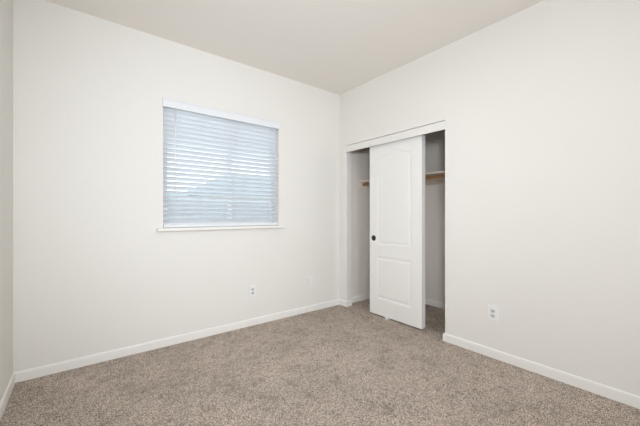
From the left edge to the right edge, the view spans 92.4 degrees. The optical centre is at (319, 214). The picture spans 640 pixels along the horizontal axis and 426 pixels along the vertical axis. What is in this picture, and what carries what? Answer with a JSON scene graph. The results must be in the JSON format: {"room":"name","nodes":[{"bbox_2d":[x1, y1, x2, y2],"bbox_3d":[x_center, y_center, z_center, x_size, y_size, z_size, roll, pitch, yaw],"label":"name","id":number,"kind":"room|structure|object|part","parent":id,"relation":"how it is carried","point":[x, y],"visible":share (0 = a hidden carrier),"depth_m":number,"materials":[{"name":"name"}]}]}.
{"room":"empty bedroom","nodes":[
{"label":"empty bedroom","id":0,"kind":"room"},
{"bbox_2d":[0,0,12,401],"bbox_3d":[-0.627,-0.190,0.108,0.120,2.742,5.050,0,0,-38],"label":"wall","id":1,"kind":"structure","parent":0,"point":[6,6],"depth_m":1.94,"materials":[{"name":"white paint"}]},
{"bbox_2d":[0,373,14,420],"bbox_3d":[-0.576,1.139,0.149,0.011,0.081,5.050,0,0,-38],"label":"baseboard","id":2,"kind":"structure","parent":1,"relation":"attached to","point":[5,398],"depth_m":1.91,"materials":[{"name":"white paint"}]},
{"bbox_2d":[13,0,338,371],"bbox_3d":[-0.997,-0.190,3.114,3.241,2.742,0.140,0,0,-38],"label":"wall","id":3,"kind":"structure","parent":0,"point":[94,273],"depth_m":2.56,"materials":[{"name":"white paint"}]},
{"bbox_2d":[13,299,338,382],"bbox_3d":[-0.939,1.139,3.064,3.031,0.081,0.011,0,0,-38],"label":"baseboard","id":4,"kind":"structure","parent":3,"relation":"attached to","point":[23,375],"depth_m":2.66,"materials":[{"name":"white paint"}]},
{"bbox_2d":[163,142,274,227],"bbox_3d":[-0.993,-0.452,3.164,1.177,1.145,0.065,0,0,-38],"label":"window","id":5,"kind":"structure","parent":3,"relation":"in","point":[163,142],"depth_m":3.18,"materials":[{"name":"white plastic"}]},
{"bbox_3d":[-1.178,-0.452,3.002,0.642,1.101,0.022,0,0,-38],"label":"sash","id":6,"kind":"part","parent":5,"relation":"part of","materials":[{"name":"white plastic"}]},
{"bbox_2d":[162,97,279,227],"bbox_3d":[-0.938,-0.456,3.094,1.187,1.148,0.084,0,0,-38],"label":"window blind","id":7,"kind":"object","parent":5,"relation":"attached to","point":[183,122],"visible":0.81,"depth_m":3.04,"materials":[{"name":"white plastic"}]},
{"bbox_3d":[-0.947,0.104,3.105,1.165,0.027,0.050,0,0,-38],"label":"rail","id":8,"kind":"part","parent":7,"relation":"part of","materials":[{"name":"white plastic"}]},
{"bbox_3d":[-0.562,-0.441,3.406,0.002,1.067,0.055,0,0,-38],"label":"ladder cord","id":9,"kind":"part","parent":7,"relation":"part of","materials":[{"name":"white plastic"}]},
{"bbox_3d":[-0.758,-0.452,3.360,0.522,1.101,0.022,0,0,-38],"label":"sash","id":10,"kind":"part","parent":5,"relation":"part of","materials":[{"name":"white plastic"}]},
{"bbox_2d":[157,225,283,231],"bbox_3d":[-0.939,0.135,3.089,1.274,0.028,0.120,0,0,-38],"label":"window sill","id":11,"kind":"structure","parent":3,"relation":"attached to","point":[258,226],"depth_m":2.98,"materials":[{"name":"white paint"}]},
{"bbox_2d":[249,285,255,297],"bbox_3d":[-0.713,0.810,3.242,0.078,0.124,0.009,0,0,-38],"label":"wall outlet","id":12,"kind":"object","parent":3,"relation":"attached to","point":[252,289],"visible":1,"depth_m":3.24,"materials":[{"name":"white plastic"}]},
{"bbox_2d":[307,276,312,286],"bbox_3d":[-0.122,0.810,3.704,0.078,0.124,0.009,0,0,-38],"label":"wall plate","id":13,"kind":"object","parent":3,"relation":"attached to","point":[310,278],"visible":1,"depth_m":3.70,"materials":[{"name":"white plastic"}]},
{"bbox_2d":[45,0,543,94],"bbox_3d":[0.956,-1.611,1.360,4.156,0.100,5.310,0,0,-38],"label":"ceiling","id":14,"kind":"structure","parent":0,"point":[334,46],"depth_m":2.56,"materials":[{"name":"white paint"}]},
{"bbox_2d":[0,299,639,425],"bbox_3d":[0.956,1.226,1.360,4.156,0.109,5.310,0,0,-38],"label":"floor","id":15,"kind":"structure","parent":0,"point":[338,365],"depth_m":2.08,"materials":[{"name":"beige carpet"}]},
{"bbox_2d":[351,130,444,302],"bbox_3d":[1.164,-0.190,3.725,0.915,2.742,1.840,0,0,-38],"label":"wall","id":16,"kind":"structure","parent":0,"point":[434,141],"depth_m":4.02,"materials":[{"name":"white paint"}]},
{"bbox_2d":[360,171,444,186],"bbox_3d":[1.246,-0.421,3.733,0.573,0.074,1.550,0,0,-38],"label":"closet shelf","id":17,"kind":"object","parent":16,"relation":"attached to","point":[435,180],"visible":0.24,"depth_m":3.85,"materials":[{"name":"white wood"}]},
{"bbox_2d":[362,174,444,185],"bbox_3d":[1.045,-0.407,3.576,0.044,0.044,1.511,0,0,-38],"label":"hanging rod","id":18,"kind":"object","parent":17,"relation":"hanging from","point":[443,175],"visible":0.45,"depth_m":3.34,"materials":[{"name":"brown wood"}]},
{"bbox_2d":[339,0,639,395],"bbox_3d":[1.843,-0.190,2.041,0.090,2.742,5.050,0,0,-38],"label":"wall","id":19,"kind":"structure","parent":0,"point":[539,105],"depth_m":2.26,"materials":[{"name":"white paint"}]},
{"bbox_2d":[344,121,444,152],"bbox_3d":[0.737,-0.830,3.391,0.016,0.078,1.389,0,0,-38],"label":"trim","id":20,"kind":"structure","parent":19,"relation":"attached to","point":[439,126],"depth_m":3.25,"materials":[{"name":"white paint"}]},
{"bbox_2d":[339,293,639,408],"bbox_3d":[2.159,1.139,2.288,0.916,0.081,5.050,0,0,-38],"label":"baseboard","id":21,"kind":"structure","parent":19,"relation":"attached to","point":[612,393],"depth_m":2.26,"materials":[{"name":"white paint"}]},
{"bbox_2d":[488,305,497,321],"bbox_3d":[1.414,0.809,2.509,0.009,0.124,0.078,0,0,-38],"label":"wall outlet","id":22,"kind":"object","parent":19,"relation":"attached to","point":[492,310],"visible":1,"depth_m":2.50,"materials":[{"name":"white plastic"}]},
{"bbox_3d":[0.803,-0.842,3.419,0.119,0.067,1.331,0,0,-38],"label":"track","id":23,"kind":"object","parent":19,"relation":"attached to","visible":0},
{"bbox_2d":[370,135,423,328],"bbox_3d":[0.819,0.174,3.376,0.038,1.966,0.705,0,0,-38],"label":"sliding closet door","id":24,"kind":"structure","parent":23,"relation":"hanging from","point":[396,167],"depth_m":3.32,"materials":[{"name":"white paint"}]},
{"bbox_3d":[0.809,0.726,3.368,0.004,0.464,0.443,0,0,-38],"label":"raised panel","id":25,"kind":"part","parent":24,"relation":"part of","materials":[{"name":"white paint"}]},
{"bbox_3d":[0.809,-0.189,3.368,0.005,1.042,0.443,0,0,-38],"label":"raised panel","id":26,"kind":"part","parent":24,"relation":"part of","materials":[{"name":"white paint"}]},
{"bbox_2d":[424,135,424,327],"bbox_3d":[0.850,0.174,3.415,0.035,1.966,0.705,0,0,-38],"label":"sliding closet door","id":27,"kind":"structure","parent":23,"relation":"hanging from","point":[424,135],"depth_m":3.14,"materials":[{"name":"white paint"}]},
{"label":"outside","id":28,"kind":"structure","parent":0,"visible":0},
{"bbox_3d":[-19.687,1.606,45.727,100.000,0.350,89.700,0,0,-38],"label":"ground","id":29,"kind":"structure","parent":28,"visible":0},
{"bbox_2d":[167,204,268,218],"bbox_3d":[-3.048,0.513,10.331,14.600,1.755,0.062,0,0,-38],"label":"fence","id":30,"kind":"object","parent":29,"relation":"on","point":[167,204],"visible":0.02,"depth_m":10.03,"materials":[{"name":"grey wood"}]},
{"bbox_2d":[177,175,268,218],"bbox_3d":[-5.344,-0.794,23.492,10.000,4.450,7.200,0,0,-38],"label":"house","id":31,"kind":"structure","parent":29,"relation":"on","point":[223,175],"depth_m":20.01,"materials":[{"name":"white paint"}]}
]}

